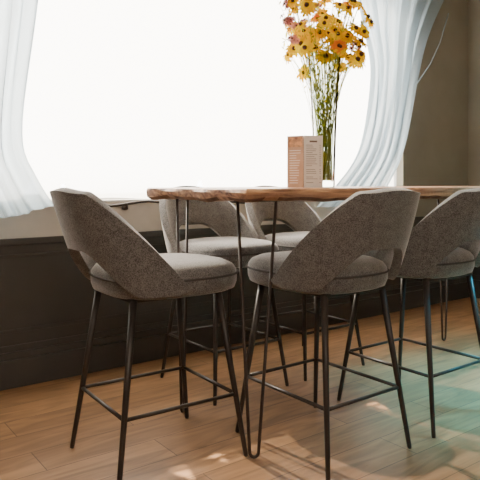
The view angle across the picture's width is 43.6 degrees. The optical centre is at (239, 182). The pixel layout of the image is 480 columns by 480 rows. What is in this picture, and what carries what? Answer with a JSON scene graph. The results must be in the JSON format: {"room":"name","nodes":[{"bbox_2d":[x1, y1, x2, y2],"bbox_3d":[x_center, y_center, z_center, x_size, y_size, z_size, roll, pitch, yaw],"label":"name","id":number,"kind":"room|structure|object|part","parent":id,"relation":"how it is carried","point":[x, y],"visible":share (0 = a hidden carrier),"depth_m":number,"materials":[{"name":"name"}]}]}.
{"room":"cafe","nodes":[
{"label":"cafe","id":0,"kind":"room"},
{"bbox_2d":[0,297,479,479],"bbox_3d":[1.180,1.150,1.510,7.300,0.100,6.200,0,0,-37],"label":"floor","id":1,"kind":"structure","parent":0,"point":[368,440],"depth_m":2.81,"materials":[{"name":"brown wood"}]},
{"bbox_2d":[50,187,247,479],"bbox_3d":[-0.381,0.559,2.427,0.743,1.085,0.595,0,0,-35],"label":"bar stool","id":2,"kind":"object","parent":1,"relation":"on","point":[119,263],"visible":1,"depth_m":2.20,"materials":[{"name":"grey fabric"}]},
{"bbox_3d":[-0.639,0.767,2.495,0.137,0.669,0.029,0,0,6],"label":"leg","id":3,"kind":"part","parent":2,"relation":"part of","materials":[{"name":"brown metal"}]},
{"bbox_3d":[-0.515,0.216,2.334,0.418,0.398,0.595,0,0,-35],"label":"backrest","id":4,"kind":"part","parent":2,"relation":"part of","materials":[{"name":"grey fabric"}]},
{"bbox_3d":[-0.406,0.767,2.162,0.029,0.669,0.137,0,0,14],"label":"leg","id":5,"kind":"part","parent":2,"relation":"part of","materials":[{"name":"brown metal"}]},
{"bbox_3d":[-0.313,0.370,2.475,0.564,0.123,0.506,0,0,-35],"label":"seat","id":6,"kind":"part","parent":2,"relation":"part of","materials":[{"name":"grey fabric"}]},
{"bbox_3d":[-0.341,0.436,2.455,0.390,0.017,0.350,0,0,-35],"label":"seat plate","id":7,"kind":"part","parent":2,"relation":"part of","materials":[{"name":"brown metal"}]},
{"bbox_3d":[-0.268,0.767,2.754,0.029,0.669,0.137,0,0,14],"label":"leg","id":8,"kind":"part","parent":2,"relation":"part of","materials":[{"name":"brown metal"}]},
{"bbox_3d":[-0.036,0.767,2.421,0.137,0.669,0.029,0,0,6],"label":"leg","id":9,"kind":"part","parent":2,"relation":"part of","materials":[{"name":"brown metal"}]},
{"bbox_2d":[159,186,288,405],"bbox_3d":[-0.125,0.559,3.367,0.595,1.085,0.723,0,0,-37],"label":"bar stool","id":10,"kind":"object","parent":1,"relation":"on","point":[219,216],"visible":0.65,"depth_m":3.34,"materials":[{"name":"grey fabric"}]},
{"bbox_3d":[-0.385,0.767,3.375,0.137,0.669,0.029,0,0,12],"label":"leg","id":11,"kind":"part","parent":10,"relation":"part of","materials":[{"name":"brown metal"}]},
{"bbox_3d":[-0.217,0.216,3.489,0.595,0.398,0.418,0,0,-37],"label":"backrest","id":12,"kind":"part","parent":10,"relation":"part of","materials":[{"name":"grey fabric"}]},
{"bbox_3d":[-0.126,0.767,3.030,0.029,0.669,0.137,0,0,4],"label":"leg","id":13,"kind":"part","parent":10,"relation":"part of","materials":[{"name":"brown metal"}]},
{"bbox_3d":[-0.075,0.370,3.300,0.506,0.123,0.544,0,0,-37],"label":"seat","id":14,"kind":"part","parent":10,"relation":"part of","materials":[{"name":"grey fabric"}]},
{"bbox_3d":[-0.060,0.767,3.619,0.029,0.669,0.137,0,0,4],"label":"leg","id":15,"kind":"part","parent":10,"relation":"part of","materials":[{"name":"brown metal"}]},
{"bbox_3d":[0.199,0.767,3.273,0.137,0.669,0.029,0,0,12],"label":"leg","id":16,"kind":"part","parent":10,"relation":"part of","materials":[{"name":"brown metal"}]},
{"bbox_2d":[245,185,364,380],"bbox_3d":[0.363,0.559,3.733,0.595,1.085,0.723,0,0,-37],"label":"bar stool","id":17,"kind":"object","parent":1,"relation":"on","point":[299,216],"visible":0.4,"depth_m":3.78,"materials":[{"name":"grey fabric"}]},
{"bbox_3d":[0.103,0.767,3.741,0.137,0.669,0.029,0,0,12],"label":"leg","id":18,"kind":"part","parent":17,"relation":"part of","materials":[{"name":"brown metal"}]},
{"bbox_3d":[0.271,0.216,3.855,0.595,0.398,0.418,0,0,-37],"label":"backrest","id":19,"kind":"part","parent":17,"relation":"part of","materials":[{"name":"grey fabric"}]},
{"bbox_3d":[0.413,0.370,3.666,0.506,0.123,0.544,0,0,-37],"label":"seat","id":20,"kind":"part","parent":17,"relation":"part of","materials":[{"name":"grey fabric"}]},
{"bbox_3d":[0.365,0.767,3.397,0.093,0.669,0.113,0,0,-37],"label":"leg","id":21,"kind":"part","parent":17,"relation":"part of","materials":[{"name":"brown metal"}]},
{"bbox_3d":[0.687,0.767,3.639,0.137,0.669,0.029,0,0,12],"label":"leg","id":22,"kind":"part","parent":17,"relation":"part of","materials":[{"name":"brown metal"}]},
{"bbox_2d":[146,186,479,458],"bbox_3d":[0.732,0.561,3.295,2.388,1.077,0.837,0,0,-37],"label":"bar table","id":23,"kind":"object","parent":1,"relation":"on","point":[205,194],"visible":0.77,"depth_m":2.48,"materials":[{"name":"brown wood"}]},
{"bbox_3d":[-0.275,0.586,2.875,0.014,1.026,0.170,0,0,13],"label":"hairpin leg","id":24,"kind":"part","parent":23,"relation":"part of","materials":[{"name":"metal"}]},
{"bbox_3d":[0.067,0.586,2.409,0.170,1.026,0.048,0,0,3],"label":"hairpin leg","id":25,"kind":"part","parent":23,"relation":"part of","materials":[{"name":"metal"}]},
{"bbox_2d":[287,135,322,187],"bbox_3d":[0.313,-0.103,2.896,0.171,0.250,0.041,0,0,8],"label":"menu card","id":26,"kind":"object","parent":23,"relation":"on","point":[304,153],"visible":1,"depth_m":2.89,"materials":[{"name":"paper"}]},
{"bbox_2d":[307,43,340,186],"bbox_3d":[0.432,-0.338,3.074,0.184,0.720,0.184,0,0,-37],"label":"glass vase","id":27,"kind":"object","parent":23,"relation":"on","point":[339,63],"visible":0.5,"depth_m":3.06,"materials":[{"name":"clear glass"}]},
{"bbox_2d":[279,0,374,179],"bbox_3d":[0.433,-0.559,3.069,0.510,1.091,0.508,0,0,-37],"label":"flower bouquet","id":28,"kind":"object","parent":27,"relation":"in","point":[303,37],"visible":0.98,"depth_m":3.02,"materials":[{"name":"yellow plant"}]},
{"bbox_3d":[1.420,0.586,4.178,0.148,1.025,0.014,0,0,-37],"label":"hairpin leg","id":29,"kind":"part","parent":23,"relation":"part of","materials":[{"name":"metal"}]},
{"bbox_2d":[235,187,420,479],"bbox_3d":[0.378,0.559,2.529,0.595,1.085,0.753,0,0,-37],"label":"bar stool","id":30,"kind":"object","parent":1,"relation":"on","point":[329,261],"visible":0.99,"depth_m":2.29,"materials":[{"name":"grey fabric"}]},
{"bbox_3d":[0.045,0.767,2.635,0.137,0.669,0.029,0,0,12],"label":"leg","id":31,"kind":"part","parent":30,"relation":"part of","materials":[{"name":"brown metal"}]},
{"bbox_3d":[0.370,0.767,2.878,0.029,0.669,0.137,0,0,4],"label":"leg","id":32,"kind":"part","parent":30,"relation":"part of","materials":[{"name":"brown metal"}]},
{"bbox_3d":[0.328,0.370,2.596,0.506,0.123,0.574,0,0,-37],"label":"seat","id":33,"kind":"part","parent":30,"relation":"part of","materials":[{"name":"grey fabric"}]},
{"bbox_3d":[0.322,0.767,2.265,0.029,0.669,0.137,0,0,4],"label":"leg","id":34,"kind":"part","parent":30,"relation":"part of","materials":[{"name":"brown metal"}]},
{"bbox_3d":[0.349,0.436,2.568,0.350,0.017,0.400,0,0,-37],"label":"seat plate","id":35,"kind":"part","parent":30,"relation":"part of","materials":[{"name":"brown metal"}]},
{"bbox_3d":[0.479,0.216,2.395,0.595,0.398,0.418,0,0,-37],"label":"backrest","id":36,"kind":"part","parent":30,"relation":"part of","materials":[{"name":"grey fabric"}]},
{"bbox_3d":[0.647,0.767,2.509,0.137,0.669,0.029,0,0,12],"label":"leg","id":37,"kind":"part","parent":30,"relation":"part of","materials":[{"name":"brown metal"}]},
{"bbox_2d":[337,188,479,437],"bbox_3d":[0.890,0.559,2.913,0.595,1.085,0.753,0,0,-37],"label":"bar stool","id":38,"kind":"object","parent":1,"relation":"on","point":[445,244],"visible":0.77,"depth_m":2.65,"materials":[{"name":"grey fabric"}]},
{"bbox_3d":[0.557,0.767,3.019,0.137,0.669,0.029,0,0,12],"label":"leg","id":39,"kind":"part","parent":38,"relation":"part of","materials":[{"name":"brown metal"}]},
{"bbox_3d":[0.882,0.767,3.263,0.029,0.669,0.137,0,0,4],"label":"leg","id":40,"kind":"part","parent":38,"relation":"part of","materials":[{"name":"brown metal"}]},
{"bbox_3d":[0.840,0.370,2.980,0.506,0.123,0.574,0,0,-37],"label":"seat","id":41,"kind":"part","parent":38,"relation":"part of","materials":[{"name":"grey fabric"}]},
{"bbox_3d":[0.834,0.767,2.650,0.029,0.669,0.137,0,0,4],"label":"leg","id":42,"kind":"part","parent":38,"relation":"part of","materials":[{"name":"brown metal"}]},
{"bbox_3d":[0.861,0.436,2.952,0.350,0.017,0.400,0,0,-37],"label":"seat plate","id":43,"kind":"part","parent":38,"relation":"part of","materials":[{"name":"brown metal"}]},
{"bbox_3d":[0.991,0.216,2.779,0.595,0.398,0.418,0,0,-37],"label":"backrest","id":44,"kind":"part","parent":38,"relation":"part of","materials":[{"name":"grey fabric"}]},
{"bbox_3d":[1.159,0.767,2.893,0.137,0.669,0.029,0,0,12],"label":"leg","id":45,"kind":"part","parent":38,"relation":"part of","materials":[{"name":"brown metal"}]},
{"bbox_2d":[105,0,467,216],"bbox_3d":[-0.605,-0.400,3.890,7.300,3.000,0.250,0,0,-37],"label":"wall","id":46,"kind":"structure","parent":0,"point":[435,153],"depth_m":5.60,"materials":[{"name":"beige paint"}]},
{"bbox_2d":[50,198,137,199],"bbox_3d":[-0.335,-0.792,4.155,4.150,1.815,0.050,0,0,-37],"label":"frame","id":47,"kind":"object","parent":46,"relation":"attached to","point":[100,198],"visible":0.02,"depth_m":3.79,"materials":[{"name":"paint"}]},
{"bbox_2d":[51,199,159,202],"bbox_3d":[-0.275,0.109,4.075,4.150,0.012,0.146,0,0,-37],"label":"window","id":48,"kind":"structure","parent":46,"relation":"in","point":[106,200],"depth_m":3.69,"materials":[{"name":"paint"}]},
{"bbox_2d":[0,201,335,238],"bbox_3d":[-0.226,0.208,4.010,4.250,0.183,0.012,0,0,-37],"label":"trim","id":49,"kind":"structure","parent":46,"relation":"attached to","point":[44,222],"depth_m":3.58,"materials":[{"name":"beige paint"}]},
{"bbox_2d":[108,200,244,209],"bbox_3d":[-0.512,0.135,3.758,2.452,0.060,0.055,0,0,-37],"label":"handrail","id":50,"kind":"object","parent":46,"relation":"attached to","point":[124,205],"visible":0.23,"depth_m":3.64,"materials":[{"name":"brown metal"}]},
{"bbox_2d":[23,0,395,198],"bbox_3d":[-0.266,-0.790,4.063,4.130,1.779,0.012,0,0,-37],"label":"window","id":51,"kind":"structure","parent":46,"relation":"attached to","point":[124,98],"depth_m":3.92,"materials":[{"name":"glass"}]},
{"bbox_2d":[0,216,424,346],"bbox_3d":[-0.527,0.700,3.770,6.880,0.800,0.035,0,0,-37],"label":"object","id":52,"kind":"structure","parent":46,"relation":"attached to","point":[44,295],"depth_m":3.41,"materials":[{"name":"grey paint"}]},
{"bbox_2d":[0,276,469,390],"bbox_3d":[-0.515,0.988,3.754,6.880,0.225,0.035,0,0,-37],"label":"baseboard","id":53,"kind":"structure","parent":46,"relation":"attached to","point":[25,364],"depth_m":3.75,"materials":[{"name":"grey paint"}]},
{"bbox_2d":[417,13,448,83],"bbox_3d":[1.691,-1.174,5.309,0.380,0.696,0.086,0,0,-9],"label":"tieback","id":54,"kind":"object","parent":46,"relation":"attached to","point":[448,13],"visible":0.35,"depth_m":5.29,"materials":[{"name":"white fabric"}]},
{"bbox_3d":[0.094,-1.800,4.166,4.706,0.060,0.148,0,0,-37],"label":"curtain rod","id":55,"kind":"object","parent":46,"relation":"attached to","visible":0},
{"bbox_2d":[0,0,53,217],"bbox_3d":[-1.308,-0.800,3.031,0.795,1.960,0.081,0,0,-37],"label":"sheer curtain","id":56,"kind":"object","parent":55,"relation":"hanging from","point":[21,192],"visible":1,"depth_m":3.13,"materials":[{"name":"white fabric"}]},
{"bbox_2d":[316,0,443,206],"bbox_3d":[1.244,-0.800,4.945,1.650,1.960,0.095,0,0,-37],"label":"sheer curtain","id":57,"kind":"object","parent":55,"relation":"hanging from","point":[397,41],"visible":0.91,"depth_m":4.92,"materials":[{"name":"white fabric"}]},
{"bbox_2d":[468,0,479,274],"bbox_3d":[4.035,-0.400,3.620,0.200,3.000,5.750,0,0,-37],"label":"wall","id":58,"kind":"structure","parent":0,"point":[473,5],"depth_m":5.82,"materials":[{"name":"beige paint"}]},
{"bbox_2d":[472,275,479,297],"bbox_3d":[3.946,0.993,3.518,0.025,0.215,5.694,0,0,-37],"label":"baseboard","id":59,"kind":"structure","parent":58,"relation":"attached to","point":[476,278],"depth_m":5.74,"materials":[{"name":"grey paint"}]},
{"bbox_2d":[473,266,479,275],"bbox_3d":[3.958,0.700,3.527,0.035,0.800,5.694,0,0,-37],"label":"trim","id":60,"kind":"structure","parent":58,"relation":"attached to","point":[476,271],"depth_m":5.77,"materials":[{"name":"grey paint"}]}
]}

